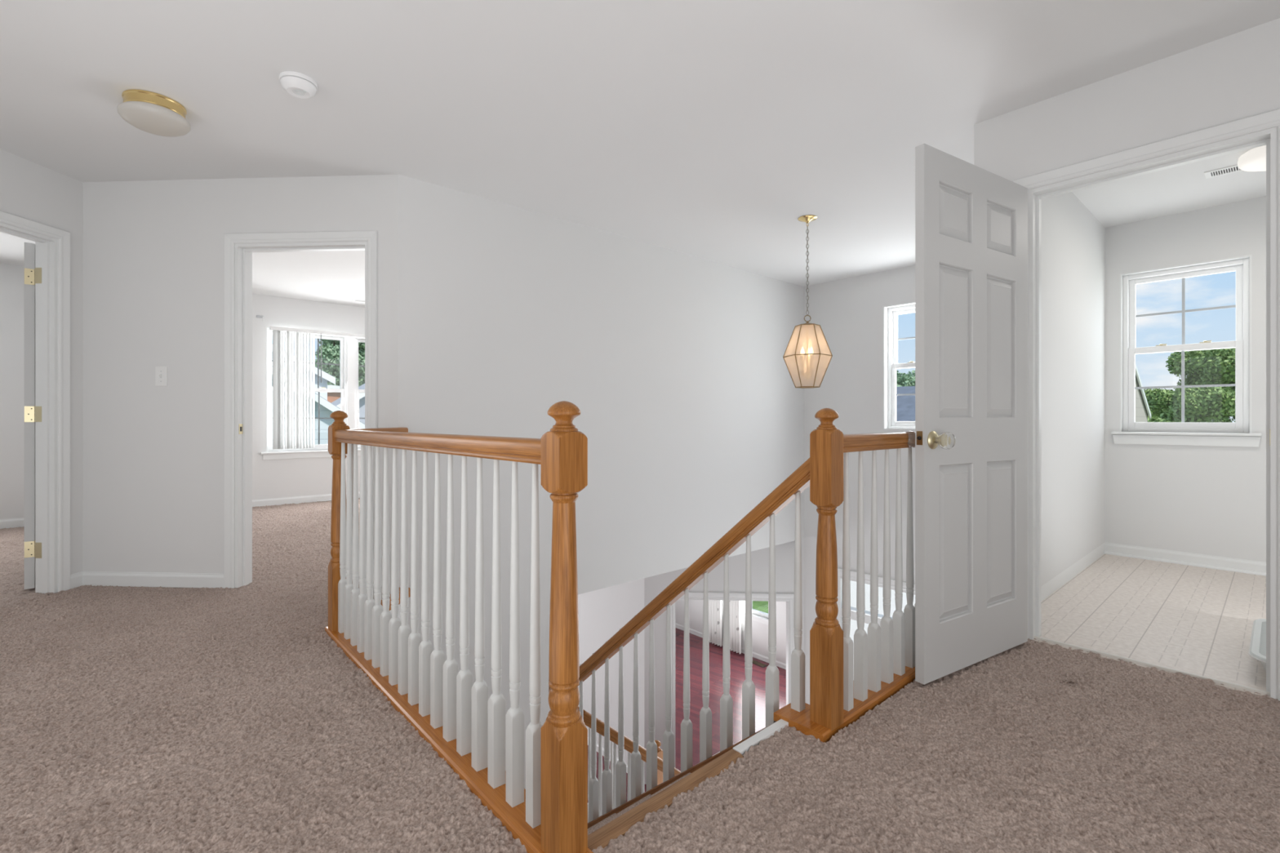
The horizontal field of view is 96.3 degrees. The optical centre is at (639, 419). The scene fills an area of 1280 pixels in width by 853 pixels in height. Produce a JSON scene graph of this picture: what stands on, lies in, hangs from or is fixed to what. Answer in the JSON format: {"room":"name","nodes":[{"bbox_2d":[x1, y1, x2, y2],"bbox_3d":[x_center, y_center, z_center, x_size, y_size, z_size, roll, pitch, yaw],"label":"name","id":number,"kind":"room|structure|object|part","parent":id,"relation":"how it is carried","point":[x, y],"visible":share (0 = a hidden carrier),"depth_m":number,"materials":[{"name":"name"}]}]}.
{"room":"upstairs landing","nodes":[
{"label":"upstairs landing","id":0,"kind":"room"},
{"bbox_2d":[0,149,83,574],"bbox_3d":[-3.493,-0.215,2.118,0.115,2.430,2.687,0,0,3],"label":"wall","id":1,"kind":"structure","parent":0,"point":[30,190],"depth_m":3.38,"materials":[{"name":"white paint"}]},
{"bbox_2d":[24,242,35,589],"bbox_3d":[-3.819,-0.020,3.593,0.110,2.008,0.797,0,0,-43],"label":"door","id":2,"kind":"structure","parent":1,"relation":"in","point":[29,248],"depth_m":3.33,"materials":[{"name":"grey paint"}]},
{"bbox_2d":[0,210,70,593],"bbox_3d":[-3.448,-0.050,2.913,0.149,2.100,0.926,0,0,3],"label":"door frame","id":3,"kind":"structure","parent":1,"relation":"attached to","point":[52,245],"depth_m":3.30,"materials":[{"name":"white paint"}]},
{"bbox_2d":[70,571,82,588],"bbox_3d":[-3.429,0.959,2.114,0.013,0.083,2.687,0,0,3],"label":"baseboard","id":4,"kind":"structure","parent":1,"relation":"attached to","point":[76,580],"depth_m":3.40,"materials":[{"name":"white paint"}]},
{"bbox_2d":[0,262,364,519],"bbox_3d":[-4.874,-0.072,6.212,9.400,2.715,0.160,0,0,-42],"label":"wall","id":5,"kind":"structure","parent":0,"point":[282,477],"depth_m":6.55,"materials":[{"name":"white paint"}]},
{"bbox_2d":[0,491,359,528],"bbox_3d":[-4.854,0.959,6.114,9.100,0.083,0.013,0,0,-42],"label":"baseboard","id":6,"kind":"structure","parent":5,"relation":"attached to","point":[14,522],"depth_m":6.67,"materials":[{"name":"white paint"}]},
{"bbox_2d":[260,326,364,459],"bbox_3d":[-3.605,-0.302,7.298,2.080,1.535,0.170,0,0,-42],"label":"window","id":7,"kind":"structure","parent":5,"relation":"in","point":[348,365],"depth_m":7.08,"materials":[{"name":"white paint"}]},
{"bbox_3d":[-4.056,-0.683,6.985,0.806,0.689,0.030,0,0,-42],"label":"sash","id":8,"kind":"part","parent":7,"relation":"part of","materials":[{"name":"white plastic"}]},
{"bbox_3d":[-4.034,-0.013,6.960,0.806,0.739,0.030,0,0,-42],"label":"sash","id":9,"kind":"part","parent":7,"relation":"part of","materials":[{"name":"white plastic"}]},
{"bbox_3d":[-3.580,0.391,7.270,2.080,0.022,0.095,0,0,-42],"label":"sill","id":10,"kind":"part","parent":7,"relation":"part of","materials":[{"name":"white paint"}]},
{"bbox_2d":[269,326,364,449],"bbox_3d":[-3.509,-0.360,7.213,1.950,1.410,0.080,0,0,-42],"label":"vertical blind","id":11,"kind":"object","parent":7,"relation":"attached to","point":[293,336],"visible":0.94,"depth_m":6.70,"materials":[{"name":"white plastic"}]},
{"bbox_3d":[-3.509,-1.045,7.213,1.950,0.040,0.055,0,0,-42],"label":"head rail","id":12,"kind":"part","parent":11,"relation":"part of","materials":[{"name":"white plastic"}]},
{"bbox_3d":[-3.284,-0.339,7.648,1.010,1.438,0.075,0,0,-42],"label":"frame","id":13,"kind":"part","parent":7,"relation":"part of","materials":[{"name":"white plastic"}]},
{"bbox_3d":[-3.297,-0.683,7.663,0.950,0.689,0.030,0,0,-42],"label":"sash","id":14,"kind":"part","parent":7,"relation":"part of","materials":[{"name":"white plastic"}]},
{"bbox_3d":[-3.274,-0.013,7.637,0.950,0.739,0.030,0,0,-42],"label":"sash","id":15,"kind":"part","parent":7,"relation":"part of","materials":[{"name":"white plastic"}]},
{"bbox_2d":[83,174,398,573],"bbox_3d":[-2.382,-0.215,3.458,1.952,2.430,0.115,0,0,3],"label":"wall","id":16,"kind":"structure","parent":0,"point":[153,250],"depth_m":3.42,"materials":[{"name":"white paint"}]},
{"bbox_2d":[82,571,223,588],"bbox_3d":[-2.385,0.959,3.394,1.952,0.083,0.013,0,0,3],"label":"baseboard","id":17,"kind":"structure","parent":16,"relation":"attached to","point":[93,578],"depth_m":3.42,"materials":[{"name":"white paint"}]},
{"bbox_2d":[155,366,167,386],"bbox_3d":[-2.860,-0.257,3.418,0.074,0.118,0.018,0,0,3],"label":"light switch","id":18,"kind":"object","parent":16,"relation":"attached to","point":[161,372],"visible":1,"depth_m":3.42,"materials":[{"name":"white plastic"}]},
{"bbox_2d":[239,423,242,434],"bbox_3d":[-2.383,0.058,3.422,0.002,0.060,0.028,0,0,3],"label":"strike plate","id":19,"kind":"object","parent":16,"relation":"attached to","point":[240,424],"visible":1,"depth_m":3.42,"materials":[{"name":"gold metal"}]},
{"bbox_2d":[223,230,377,588],"bbox_3d":[-1.995,-0.050,3.436,0.929,2.100,0.149,0,0,3],"label":"door frame","id":20,"kind":"structure","parent":16,"relation":"attached to","point":[238,248],"depth_m":3.39,"materials":[{"name":"white paint"}]},
{"bbox_2d":[389,604,401,625],"bbox_3d":[-0.994,1.160,4.005,12.250,0.250,11.100,0,0,-42],"label":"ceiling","id":21,"kind":"structure","parent":0,"point":[399,611],"depth_m":3.27,"materials":[{"name":"white paint"}]},
{"bbox_2d":[398,174,804,789],"bbox_3d":[0.142,1.285,4.808,4.265,5.430,0.115,0,0,-42],"label":"wall","id":22,"kind":"structure","parent":0,"point":[673,364],"depth_m":4.25,"materials":[{"name":"white paint"}]},
{"bbox_2d":[577,578,644,764],"bbox_3d":[-1.388,2.643,7.979,0.115,2.715,4.445,0,0,-42],"label":"wall","id":23,"kind":"structure","parent":0,"point":[602,612],"depth_m":6.67,"materials":[{"name":"white paint"}]},
{"bbox_2d":[587,737,627,773],"bbox_3d":[-1.421,3.958,7.920,0.013,0.083,4.400,0,0,-42],"label":"baseboard","id":24,"kind":"structure","parent":23,"relation":"attached to","point":[617,759],"depth_m":6.76,"materials":[{"name":"white paint"}]},
{"bbox_2d":[0,0,1279,306],"bbox_3d":[-1.505,-1.505,2.678,9.920,0.150,10.000,0,0,-42],"label":"ceiling","id":25,"kind":"structure","parent":0,"point":[703,129],"depth_m":2.55,"materials":[{"name":"white paint"}]},
{"bbox_2d":[116,88,191,137],"bbox_3d":[-2.193,-1.369,2.592,0.254,0.122,0.254,0,0,-42],"label":"ceiling light","id":26,"kind":"object","parent":25,"relation":"attached to","point":[149,112],"visible":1,"depth_m":2.53,"materials":[{"name":"white glass"}]},
{"bbox_2d":[279,71,317,98],"bbox_3d":[-1.443,-1.403,2.423,0.142,0.054,0.142,0,0,-42],"label":"smoke detector","id":27,"kind":"object","parent":25,"relation":"attached to","point":[299,85],"visible":1,"depth_m":2.39,"materials":[{"name":"white plastic"}]},
{"bbox_2d":[292,88,304,95],"bbox_3d":[-1.443,-1.383,2.423,0.044,0.002,0.044,0,0,-42],"label":"grille","id":28,"kind":"object","parent":27,"relation":"attached to","point":[295,91],"depth_m":2.42,"materials":[{"name":"white plastic"}]},
{"bbox_2d":[351,298,364,302],"bbox_3d":[-3.303,-1.427,6.944,0.320,0.006,0.140,0,0,-42],"label":"ceiling vent","id":29,"kind":"object","parent":25,"relation":"in","point":[353,300],"visible":0.39,"depth_m":6.88,"materials":[{"name":"white plastic"}]},
{"bbox_2d":[782,214,832,388],"bbox_3d":[1.190,-0.828,4.073,0.348,1.205,0.306,0,0,-42],"label":"pendant lantern","id":30,"kind":"object","parent":25,"relation":"hanging from","point":[808,218],"visible":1,"depth_m":4.07,"materials":[{"name":"gold metal"}]},
{"bbox_3d":[1.190,-1.060,4.073,0.016,0.639,0.016,0,0,-22],"label":"chain","id":31,"kind":"part","parent":30,"relation":"part of","materials":[{"name":"silver metal"}]},
{"bbox_3d":[1.190,-0.446,4.073,0.338,0.442,0.300,0,0,-42],"label":"frame","id":32,"kind":"part","parent":30,"relation":"part of","materials":[{"name":"gold metal"}]},
{"bbox_2d":[800,325,815,380],"bbox_3d":[1.190,-0.469,4.073,0.108,0.389,0.108,0,0,-42],"label":"glass panel","id":33,"kind":"object","parent":30,"relation":"on","point":[809,374],"depth_m":4.06,"materials":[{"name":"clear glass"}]},
{"bbox_2d":[1204,164,1242,178],"bbox_3d":[3.400,-1.427,3.249,0.120,0.006,0.280,0,0,-42],"label":"ceiling vent","id":34,"kind":"object","parent":25,"relation":"in","point":[1231,169],"visible":0.55,"depth_m":3.30,"materials":[{"name":"white plastic"}]},
{"bbox_2d":[1237,145,1266,171],"bbox_3d":[3.347,-1.383,3.008,0.294,0.094,0.294,0,0,-42],"label":"ceiling light","id":35,"kind":"object","parent":25,"relation":"attached to","point":[1254,159],"visible":0.52,"depth_m":3.02,"materials":[{"name":"white glass"}]},
{"bbox_2d":[0,497,1279,852],"bbox_3d":[-1.097,1.010,3.660,7.643,0.048,8.723,0,0,-42],"label":"floor","id":36,"kind":"structure","parent":0,"point":[142,719],"depth_m":1.76,"materials":[{"name":"carpet"}]},
{"bbox_2d":[350,427,410,610],"bbox_3d":[-1.400,0.541,3.053,0.085,0.989,0.591,0,0,3],"label":"railing","id":37,"kind":"object","parent":36,"relation":"on","point":[388,429],"visible":0.07,"depth_m":3.02,"materials":[{"name":"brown wood"}]},
{"bbox_3d":[-1.400,0.076,3.053,0.060,0.058,0.591,0,0,3],"label":"handrail","id":38,"kind":"part","parent":37,"relation":"part of","materials":[{"name":"brown wood"}]},
{"bbox_3d":[-1.400,1.009,3.063,0.085,0.054,0.570,0,0,3],"label":"rail","id":39,"kind":"part","parent":37,"relation":"part of","materials":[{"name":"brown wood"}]},
{"bbox_2d":[324,400,593,852],"bbox_3d":[-0.796,0.497,2.005,0.100,1.078,1.972,0,0,-42],"label":"railing","id":40,"kind":"object","parent":36,"relation":"on","point":[466,729],"visible":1,"depth_m":1.62,"materials":[{"name":"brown wood"}]},
{"bbox_3d":[-1.420,0.523,2.704,0.076,0.993,0.076,0,0,-42],"label":"newel post","id":41,"kind":"part","parent":40,"relation":"part of","materials":[{"name":"brown wood"}]},
{"bbox_3d":[-0.797,0.076,2.006,0.060,0.058,1.805,0,0,-42],"label":"handrail","id":42,"kind":"part","parent":40,"relation":"part of","materials":[{"name":"brown wood"}]},
{"bbox_3d":[-0.796,1.009,2.005,0.100,0.054,1.972,0,0,-42],"label":"rail","id":43,"kind":"part","parent":40,"relation":"part of","materials":[{"name":"brown wood"}]},
{"bbox_3d":[-0.173,0.523,1.307,0.076,0.993,0.076,0,0,-42],"label":"newel post","id":44,"kind":"part","parent":40,"relation":"part of","materials":[{"name":"brown wood"}]},
{"bbox_2d":[587,749,743,850],"bbox_3d":[0.075,1.012,1.527,0.575,0.034,0.056,0,0,-42],"label":"board","id":45,"kind":"object","parent":36,"relation":"attached to","point":[602,837],"depth_m":1.49,"materials":[{"name":"brown wood"}]},
{"bbox_2d":[773,408,915,742],"bbox_3d":[1.047,0.499,2.332,1.444,1.073,0.186,0,0,-42],"label":"railing","id":46,"kind":"object","parent":36,"relation":"on","point":[884,658],"visible":0.7,"depth_m":1.94,"materials":[{"name":"brown wood"}]},
{"bbox_3d":[0.519,0.996,1.944,0.140,0.028,0.063,0,0,-42],"label":"rail","id":47,"kind":"part","parent":46,"relation":"part of","materials":[{"name":"brown wood"}]},
{"bbox_3d":[0.608,0.526,1.867,0.076,0.988,0.076,0,0,-42],"label":"newel post","id":48,"kind":"part","parent":46,"relation":"part of","materials":[{"name":"brown wood"}]},
{"bbox_3d":[1.066,1.009,2.311,1.444,0.054,0.128,0,0,-42],"label":"rail","id":49,"kind":"part","parent":46,"relation":"part of","materials":[{"name":"brown wood"}]},
{"bbox_3d":[1.129,0.081,2.332,1.323,0.058,0.060,0,0,-42],"label":"handrail","id":50,"kind":"part","parent":46,"relation":"part of","materials":[{"name":"brown wood"}]},
{"bbox_2d":[1034,635,1270,696],"bbox_3d":[2.044,0.994,2.347,0.026,0.012,0.760,0,0,-42],"label":"threshold","id":51,"kind":"object","parent":36,"relation":"on","point":[1138,662],"visible":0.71,"depth_m":2.30,"materials":[{"name":"white wood"}]},
{"bbox_2d":[1248,618,1266,671],"bbox_3d":[2.760,0.952,2.209,0.681,0.094,0.555,0,0,-42],"label":"box","id":52,"kind":"object","parent":36,"relation":"on","point":[1257,649],"visible":0.54,"depth_m":2.36,"materials":[{"name":"white plastic"}]},
{"bbox_2d":[587,627,786,802],"bbox_3d":[-0.286,4.100,4.638,10.350,0.200,11.100,0,0,-42],"label":"floor","id":53,"kind":"structure","parent":0,"point":[737,672],"depth_m":8.41,"materials":[{"name":"red wood"}]},
{"bbox_2d":[587,772,691,835],"bbox_3d":[0.056,2.600,3.079,2.634,2.800,2.350,0,0,-42],"label":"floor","id":54,"kind":"structure","parent":53,"relation":"on","point":[615,815],"depth_m":2.24,"materials":[{"name":"carpet"}]},
{"bbox_2d":[577,706,662,822],"bbox_3d":[-0.167,3.033,4.402,0.882,1.934,0.076,0,0,-42],"label":"railing","id":55,"kind":"object","parent":54,"relation":"on","point":[660,752],"visible":0.12,"depth_m":4.35,"materials":[{"name":"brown wood"}]},
{"bbox_3d":[0.134,3.345,4.670,0.076,1.311,0.076,0,0,-42],"label":"newel post","id":56,"kind":"part","parent":55,"relation":"part of","materials":[{"name":"brown wood"}]},
{"bbox_2d":[582,709,680,817],"bbox_3d":[0.259,2.785,3.542,1.612,2.497,0.076,0,0,-42],"label":"railing","id":57,"kind":"object","parent":54,"relation":"on","point":[628,745],"visible":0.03,"depth_m":3.18,"materials":[{"name":"brown wood"}]},
{"bbox_3d":[0.257,2.216,3.540,0.060,0.058,2.025,0,-40,48],"label":"handrail","id":58,"kind":"part","parent":57,"relation":"part of","materials":[{"name":"brown wood"}]},
{"bbox_2d":[548,457,809,828],"bbox_3d":[0.078,1.406,2.461,0.076,2.588,1.598,0,0,-42],"label":"railing","id":59,"kind":"object","parent":54,"relation":"on","point":[792,487],"visible":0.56,"depth_m":2.25,"materials":[{"name":"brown wood"}]},
{"bbox_3d":[0.093,0.781,2.444,0.060,0.058,1.992,0,-40,-42],"label":"handrail","id":60,"kind":"part","parent":59,"relation":"part of","materials":[{"name":"brown wood"}]},
{"bbox_2d":[733,719,788,756],"bbox_3d":[0.396,1.094,1.816,0.285,0.204,0.030,0,0,-42],"label":"board","id":61,"kind":"object","parent":54,"relation":"attached to","point":[766,733],"visible":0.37,"depth_m":1.79,"materials":[{"name":"white paint"}]},
{"bbox_2d":[751,659,767,667],"bbox_3d":[1.921,3.995,9.381,0.120,0.009,0.320,0,0,-42],"label":"floor vent","id":62,"kind":"object","parent":53,"relation":"in","point":[754,662],"visible":0.73,"depth_m":9.35,"materials":[{"name":"grey metal"}]},
{"bbox_2d":[644,538,804,784],"bbox_3d":[0.913,2.643,6.291,1.725,2.715,0.115,0,0,3],"label":"wall","id":63,"kind":"structure","parent":0,"point":[654,585],"depth_m":6.24,"materials":[{"name":"white paint"}]},
{"bbox_2d":[671,591,795,768],"bbox_3d":[0.998,2.942,6.278,1.389,2.117,0.132,0,0,3],"label":"door frame","id":64,"kind":"structure","parent":63,"relation":"attached to","point":[788,598],"depth_m":6.23,"materials":[{"name":"white paint"}]},
{"bbox_2d":[675,600,786,663],"bbox_3d":[1.921,2.643,9.757,0.160,2.715,6.000,0,0,-42],"label":"wall","id":65,"kind":"structure","parent":0,"point":[759,630],"depth_m":9.60,"materials":[{"name":"white paint"}]},
{"bbox_2d":[708,600,741,653],"bbox_3d":[1.445,2.744,10.002,0.064,2.451,1.000,0,0,-42],"label":"curtain","id":66,"kind":"object","parent":65,"relation":"hanging from","point":[714,606],"visible":0.27,"depth_m":9.89,"materials":[{"name":"white fabric"}]},
{"bbox_3d":[1.318,2.760,10.144,0.064,2.420,0.340,0,0,-42],"label":"panel","id":67,"kind":"part","parent":66,"relation":"part of","materials":[{"name":"white fabric"}]},
{"bbox_3d":[1.598,2.760,9.830,0.064,2.420,0.340,0,0,-42],"label":"panel","id":68,"kind":"part","parent":66,"relation":"part of","materials":[{"name":"white fabric"}]},
{"bbox_2d":[675,623,786,669],"bbox_3d":[1.790,3.958,9.774,0.013,0.083,5.800,0,0,-42],"label":"baseboard","id":69,"kind":"structure","parent":65,"relation":"attached to","point":[756,655],"depth_m":9.63,"materials":[{"name":"white paint"}]},
{"bbox_2d":[742,601,768,625],"bbox_3d":[1.982,2.640,9.590,0.150,1.480,0.570,0,0,-42],"label":"window","id":70,"kind":"structure","parent":65,"relation":"in","point":[755,617],"depth_m":9.54,"materials":[{"name":"white plastic"}]},
{"bbox_3d":[1.956,3.295,9.567,0.080,0.030,0.570,0,0,-42],"label":"sill","id":71,"kind":"part","parent":70,"relation":"part of","materials":[{"name":"white paint"}]},
{"bbox_3d":[2.012,2.590,9.617,0.070,1.380,0.470,0,0,-42],"label":"frame","id":72,"kind":"part","parent":70,"relation":"part of","materials":[{"name":"white plastic"}]},
{"bbox_2d":[849,580,915,680],"bbox_3d":[-0.304,2.643,4.554,10.410,2.715,11.200,0,0,-42],"label":"wall","id":73,"kind":"structure","parent":0,"point":[853,584],"depth_m":6.64,"materials":[{"name":"white paint"}]},
{"bbox_2d":[804,195,1266,704],"bbox_3d":[3.640,1.285,4.211,0.160,5.430,5.435,0,0,-42],"label":"wall","id":74,"kind":"structure","parent":0,"point":[1200,500],"depth_m":4.20,"materials":[{"name":"white paint"}]},
{"bbox_2d":[836,567,915,629],"bbox_3d":[2.695,2.763,5.227,0.137,2.475,2.060,0,0,-42],"label":"door","id":75,"kind":"structure","parent":74,"relation":"in","point":[853,574],"depth_m":5.75,"materials":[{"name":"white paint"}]},
{"bbox_3d":[2.651,2.763,5.187,0.017,2.475,2.060,0,0,-42],"label":"casing","id":76,"kind":"part","parent":75,"relation":"part of","materials":[{"name":"white paint"}]},
{"bbox_2d":[883,301,915,430],"bbox_3d":[2.627,-0.496,5.338,0.151,1.193,0.667,0,0,-42],"label":"window","id":77,"kind":"structure","parent":74,"relation":"in","point":[891,313],"depth_m":5.55,"materials":[{"name":"white paint"}]},
{"bbox_3d":[2.644,-0.236,5.354,0.030,0.600,0.583,0,0,-42],"label":"sash","id":78,"kind":"part","parent":77,"relation":"part of","materials":[{"name":"white plastic"}]},
{"bbox_3d":[2.670,-0.771,5.377,0.030,0.559,0.583,0,0,-42],"label":"sash","id":79,"kind":"part","parent":77,"relation":"part of","materials":[{"name":"white plastic"}]},
{"bbox_2d":[1104,542,1266,576],"bbox_3d":[4.055,0.959,3.606,0.027,0.083,1.780,0,0,-42],"label":"baseboard","id":80,"kind":"structure","parent":74,"relation":"attached to","point":[1254,567],"depth_m":3.93,"materials":[{"name":"white paint"}]},
{"bbox_2d":[1111,254,1262,447],"bbox_3d":[3.781,-0.445,3.995,0.158,1.250,0.754,0,0,-42],"label":"window","id":81,"kind":"structure","parent":74,"relation":"in","point":[1205,433],"depth_m":3.98,"materials":[{"name":"white paint"}]},
{"bbox_3d":[3.801,-0.229,4.013,0.030,0.590,0.584,0,0,-42],"label":"sash","id":82,"kind":"part","parent":81,"relation":"part of","materials":[{"name":"white plastic"}]},
{"bbox_3d":[3.826,-0.755,4.036,0.030,0.550,0.584,0,0,-42],"label":"sash","id":83,"kind":"part","parent":81,"relation":"part of","materials":[{"name":"white plastic"}]},
{"bbox_3d":[3.755,0.100,3.972,0.088,0.020,0.754,0,0,-42],"label":"sill","id":84,"kind":"part","parent":81,"relation":"part of","materials":[{"name":"white paint"}]},
{"bbox_2d":[1040,191,1105,586],"bbox_3d":[2.546,-0.072,3.529,2.380,2.715,0.115,0,0,-42],"label":"wall","id":85,"kind":"structure","parent":0,"point":[1073,240],"depth_m":3.58,"materials":[{"name":"white paint"}]},
{"bbox_2d":[1040,542,1105,601],"bbox_3d":[2.619,0.959,3.535,2.265,0.083,0.027,0,0,-42],"label":"baseboard","id":86,"kind":"structure","parent":85,"relation":"attached to","point":[1046,589],"depth_m":3.58,"materials":[{"name":"white paint"}]},
{"bbox_2d":[973,17,1279,182],"bbox_3d":[2.629,-0.215,1.736,0.115,2.430,2.900,0,0,-42],"label":"wall","id":87,"kind":"structure","parent":0,"point":[1234,77],"depth_m":2.32,"materials":[{"name":"white paint"}]},
{"bbox_2d":[906,143,1027,684],"bbox_3d":[1.376,-0.020,2.347,0.801,2.008,0.190,0,0,-32],"label":"door","id":88,"kind":"structure","parent":87,"relation":"in","point":[970,437],"depth_m":2.30,"materials":[{"name":"grey paint"}]},
{"bbox_3d":[1.057,0.078,2.223,0.066,0.066,0.064,0,0,-32],"label":"knob","id":89,"kind":"part","parent":88,"relation":"part of","materials":[{"name":"clear glass"}]},
{"bbox_3d":[1.044,0.070,2.140,0.002,0.052,0.023,0,0,-32],"label":"latch plate","id":90,"kind":"part","parent":88,"relation":"part of","materials":[{"name":"gold metal"}]},
{"bbox_3d":[1.124,0.078,2.115,0.066,0.066,0.064,0,0,-32],"label":"knob","id":91,"kind":"part","parent":88,"relation":"part of","materials":[{"name":"clear glass"}]},
{"bbox_2d":[1013,108,1279,701],"bbox_3d":[2.066,-0.051,2.367,0.149,2.103,0.876,0,0,-42],"label":"door frame","id":92,"kind":"structure","parent":87,"relation":"attached to","point":[1263,129],"depth_m":2.27,"materials":[{"name":"white paint"}]},
{"label":"outside","id":93,"kind":"structure","parent":0,"visible":0},
{"bbox_2d":[752,600,768,613],"bbox_3d":[-5.456,4.450,28.640,150.000,0.200,170.000,0,0,-42],"label":"ground","id":94,"kind":"structure","parent":93,"point":[762,606],"depth_m":13.35,"materials":[{"name":"green plant"}]},
{"bbox_2d":[271,343,335,399],"bbox_3d":[-18.391,0.445,25.787,6.200,7.810,9.530,0,0,-42],"label":"house","id":95,"kind":"structure","parent":94,"relation":"on","point":[326,377],"depth_m":24.08,"materials":[{"name":"white"}]},
{"bbox_2d":[271,365,364,445],"bbox_3d":[-11.110,1.545,16.202,7.300,5.610,7.530,0,0,-42],"label":"house","id":96,"kind":"structure","parent":94,"relation":"on","point":[326,408],"depth_m":14.27,"materials":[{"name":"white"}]},
{"bbox_2d":[327,384,340,403],"bbox_3d":[-20.577,1.145,36.570,12.500,6.410,6.530,0,0,-42],"label":"house","id":97,"kind":"structure","parent":94,"relation":"on","point":[331,397],"depth_m":34.39,"materials":[{"name":"orange brick"}]},
{"bbox_2d":[314,339,364,386],"bbox_3d":[-27.000,-2.331,50.393,7.793,13.366,6.363,0,0,-29],"label":"tree","id":98,"kind":"object","parent":94,"relation":"on","point":[331,354],"visible":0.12,"depth_m":48.50,"materials":[{"name":"green plant"}]},
{"bbox_2d":[314,338,364,383],"bbox_3d":[-31.518,-3.236,62.501,6.416,15.177,8.241,0,0,4],"label":"tree","id":99,"kind":"object","parent":94,"relation":"on","point":[326,343],"visible":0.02,"depth_m":60.54,"materials":[{"name":"green plant"}]},
{"bbox_2d":[331,383,364,423],"bbox_3d":[-9.937,0.895,24.687,7.450,6.910,1.630,0,0,-42],"label":"house","id":100,"kind":"structure","parent":94,"relation":"on","point":[362,396],"depth_m":22.92,"materials":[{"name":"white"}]},
{"bbox_2d":[896,386,915,421],"bbox_3d":[13.149,1.295,31.822,10.600,6.110,14.630,0,0,-42],"label":"house","id":101,"kind":"structure","parent":94,"relation":"on","point":[905,405],"depth_m":28.52,"materials":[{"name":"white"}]},
{"bbox_2d":[896,369,915,386],"bbox_3d":[19.774,0.158,43.013,6.769,8.394,8.232,0,0,-26],"label":"tree","id":102,"kind":"object","parent":94,"relation":"on","point":[905,380],"visible":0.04,"depth_m":41.89,"materials":[{"name":"green plant"}]},
{"bbox_2d":[1135,364,1151,422],"bbox_3d":[9.054,1.430,12.833,5.460,5.840,2.970,0,0,-42],"label":"house","id":103,"kind":"structure","parent":94,"relation":"on","point":[1142,409],"depth_m":12.84,"materials":[{"name":"beige"}]},
{"bbox_2d":[1143,388,1159,419],"bbox_3d":[21.610,1.468,24.352,4.968,5.770,4.130,0,0,26],"label":"tree","id":104,"kind":"object","parent":94,"relation":"on","point":[1148,391],"visible":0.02,"depth_m":24.29,"materials":[{"name":"green plant"}]},
{"bbox_2d":[1147,416,1169,422],"bbox_3d":[13.207,2.139,14.452,1.375,4.424,1.455,0,0,28],"label":"tree","id":105,"kind":"object","parent":94,"relation":"on","point":[1154,419],"visible":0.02,"depth_m":14.24,"materials":[{"name":"green plant"}]},
{"bbox_2d":[1145,386,1235,422],"bbox_3d":[15.719,1.686,16.452,2.084,5.331,2.200,0,0,24],"label":"tree","id":106,"kind":"object","parent":94,"relation":"on","point":[1201,404],"visible":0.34,"depth_m":15.87,"materials":[{"name":"green plant"}]},
{"bbox_2d":[1164,347,1235,422],"bbox_3d":[19.694,0.925,19.105,3.052,6.854,2.948,0,0,0],"label":"tree","id":107,"kind":"object","parent":94,"relation":"on","point":[1209,366],"visible":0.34,"depth_m":18.77,"materials":[{"name":"green plant"}]}
]}

